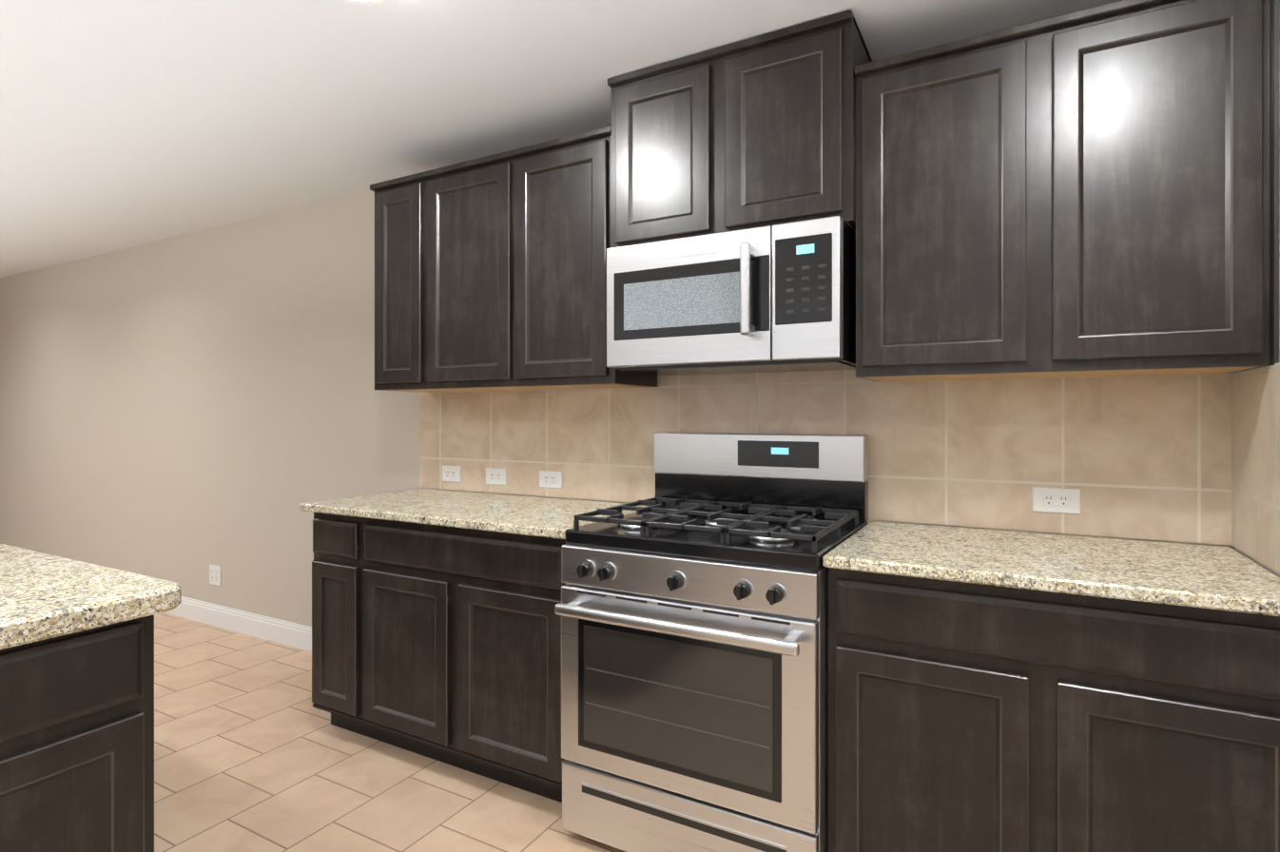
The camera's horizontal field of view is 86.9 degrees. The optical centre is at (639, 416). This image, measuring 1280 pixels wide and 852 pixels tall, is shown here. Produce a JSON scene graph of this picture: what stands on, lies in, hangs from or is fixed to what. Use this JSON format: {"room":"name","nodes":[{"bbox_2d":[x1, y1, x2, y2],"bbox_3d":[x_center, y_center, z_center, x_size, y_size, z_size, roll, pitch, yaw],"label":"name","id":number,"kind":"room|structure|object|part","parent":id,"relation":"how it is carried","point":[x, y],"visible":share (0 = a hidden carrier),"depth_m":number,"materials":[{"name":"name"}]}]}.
{"room":"kitchen","nodes":[
{"label":"kitchen","id":0,"kind":"room"},
{"bbox_2d":[154,612,625,851],"bbox_3d":[-4.057,1.304,1.469,9.717,0.100,6.200,0,0,29],"label":"floor","id":1,"kind":"structure","parent":0,"point":[255,750],"depth_m":2.33,"materials":[{"name":"tile"}]},
{"bbox_2d":[0,614,154,851],"bbox_3d":[-2.116,0.818,1.446,2.130,0.872,0.950,0,0,29],"label":"base cabinet","id":2,"kind":"object","parent":1,"relation":"on","point":[76,742],"visible":0.95,"depth_m":1.23,"materials":[{"name":"brown wood"}]},
{"bbox_2d":[0,543,181,649],"bbox_3d":[-2.116,0.359,1.446,2.210,0.045,1.030,0,0,29],"label":"countertop","id":3,"kind":"structure","parent":2,"relation":"on","point":[43,596],"depth_m":1.29,"materials":[{"name":"stone"}]},
{"bbox_2d":[311,512,357,733],"bbox_3d":[-1.034,0.811,2.863,0.293,0.884,0.600,0,0,29],"label":"base cabinet","id":4,"kind":"object","parent":1,"relation":"on","point":[335,536],"depth_m":2.61,"materials":[{"name":"brown wood"}]},
{"bbox_2d":[357,517,566,802],"bbox_3d":[-0.484,0.811,2.557,0.967,0.884,0.600,0,0,29],"label":"base cabinet","id":5,"kind":"object","parent":1,"relation":"on","point":[442,644],"depth_m":2.28,"materials":[{"name":"brown wood"}]},
{"bbox_2d":[299,488,648,539],"bbox_3d":[-0.626,0.353,2.614,1.273,0.029,0.638,0,0,29],"label":"countertop","id":6,"kind":"structure","parent":5,"relation":"on","point":[552,517],"depth_m":2.49,"materials":[{"name":"stone"}]},
{"bbox_2d":[554,432,868,851],"bbox_3d":[0.236,0.656,2.066,0.756,1.195,0.717,0,0,29],"label":"range","id":7,"kind":"object","parent":1,"relation":"on","point":[691,609],"visible":0.98,"depth_m":1.83,"materials":[{"name":"metal"}]},
{"bbox_2d":[828,567,1279,851],"bbox_3d":[1.008,0.812,1.726,0.911,0.885,0.600,0,0,29],"label":"base cabinet","id":8,"kind":"object","parent":1,"relation":"on","point":[967,717],"visible":0.96,"depth_m":1.47,"materials":[{"name":"brown wood"}]},
{"bbox_2d":[822,521,1279,616],"bbox_3d":[0.995,0.354,1.710,0.906,0.029,0.638,0,0,29],"label":"countertop","id":9,"kind":"structure","parent":8,"relation":"on","point":[1214,577],"depth_m":1.57,"materials":[{"name":"stone"}]},
{"bbox_2d":[0,0,1120,278],"bbox_3d":[-4.057,-1.191,1.467,9.717,0.100,6.200,0,0,29],"label":"ceiling","id":10,"kind":"structure","parent":0,"point":[126,124],"depth_m":2.33,"materials":[{"name":"white paint"}]},
{"bbox_2d":[341,0,383,5],"bbox_3d":[-0.756,-1.137,1.780,0.169,0.008,0.169,0,0,23],"label":"recessed light","id":11,"kind":"object","parent":10,"relation":"in","point":[365,2],"visible":1,"depth_m":1.83,"materials":[{"name":"white"}]},
{"bbox_2d":[0,189,1234,626],"bbox_3d":[-2.572,0.055,4.133,9.717,2.395,0.100,0,0,29],"label":"wall","id":12,"kind":"structure","parent":0,"point":[184,412],"depth_m":4.10,"materials":[{"name":"beige paint"}]},
{"bbox_2d":[209,564,220,586],"bbox_3d":[-2.554,0.952,4.061,0.118,0.118,0.008,0,0,29],"label":"electrical outlet","id":13,"kind":"object","parent":12,"relation":"attached to","point":[214,574],"visible":1,"depth_m":4.05,"materials":[{"name":"white plastic"}]},
{"bbox_2d":[164,596,311,651],"bbox_3d":[-3.886,1.189,4.800,6.568,0.125,0.014,0,0,29],"label":"baseboard","id":14,"kind":"structure","parent":12,"relation":"attached to","point":[281,631],"depth_m":3.89,"materials":[{"name":"white wood"}]},
{"bbox_2d":[369,125,657,392],"bbox_3d":[-0.546,-0.553,2.741,1.212,0.880,0.336,0,0,29],"label":"upper cabinet","id":15,"kind":"object","parent":12,"relation":"attached to","point":[490,272],"visible":0.92,"depth_m":2.55,"materials":[{"name":"brown wood"}]},
{"bbox_2d":[607,9,872,248],"bbox_3d":[0.328,-0.845,2.237,0.800,0.584,0.366,0,0,29],"label":"upper cabinet","id":16,"kind":"object","parent":12,"relation":"attached to","point":[757,131],"visible":0.88,"depth_m":2.05,"materials":[{"name":"brown wood"}]},
{"bbox_2d":[606,215,855,375],"bbox_3d":[0.304,-0.353,2.187,0.754,0.398,0.473,0,0,29],"label":"over-the-range microwave","id":17,"kind":"object","parent":16,"relation":"attached to","point":[776,298],"visible":1,"depth_m":2.00,"materials":[{"name":"metal"}]},
{"bbox_2d":[419,362,1279,574],"bbox_3d":[0.086,0.054,2.193,2.985,1.200,0.700,0,0,29],"label":"backsplash","id":18,"kind":"structure","parent":12,"relation":"attached to","point":[1192,458],"depth_m":2.08,"materials":[{"name":"tile"}]},
{"bbox_2d":[442,465,461,482],"bbox_3d":[-0.869,0.263,3.112,0.118,0.072,0.008,0,0,29],"label":"electrical outlet","id":19,"kind":"object","parent":18,"relation":"attached to","point":[451,474],"visible":1,"depth_m":3.11,"materials":[{"name":"white plastic"}]},
{"bbox_2d":[485,467,506,484],"bbox_3d":[-0.636,0.263,2.982,0.118,0.072,0.008,0,0,29],"label":"electrical outlet","id":20,"kind":"object","parent":18,"relation":"attached to","point":[495,476],"visible":1,"depth_m":2.98,"materials":[{"name":"white plastic"}]},
{"bbox_2d":[539,470,562,488],"bbox_3d":[-0.377,0.263,2.837,0.118,0.072,0.008,0,0,29],"label":"electrical outlet","id":21,"kind":"object","parent":18,"relation":"attached to","point":[551,479],"visible":1,"depth_m":2.83,"materials":[{"name":"white plastic"}]},
{"bbox_2d":[1032,486,1080,514],"bbox_3d":[1.204,0.242,1.956,0.118,0.072,0.008,0,0,29],"label":"electrical outlet","id":22,"kind":"object","parent":18,"relation":"attached to","point":[1061,500],"visible":1,"depth_m":1.95,"materials":[{"name":"white plastic"}]},
{"bbox_2d":[853,0,1279,382],"bbox_3d":[1.079,-0.552,1.836,0.900,0.880,0.336,0,0,29],"label":"upper cabinet","id":23,"kind":"object","parent":12,"relation":"attached to","point":[1083,193],"depth_m":1.66,"materials":[{"name":"brown wood"}]},
{"bbox_3d":[1.468,-0.553,1.618,0.008,0.878,0.333,0,0,29],"label":"scribe strip","id":24,"kind":"part","parent":23,"relation":"part of","materials":[{"name":"brown wood"}]},
{"bbox_2d":[1234,0,1279,577],"bbox_3d":[0.143,0.059,-0.873,0.100,2.395,6.000,0,0,29],"label":"wall","id":25,"kind":"structure","parent":0,"point":[1259,564],"depth_m":1.47,"materials":[{"name":"beige paint"}]}
]}

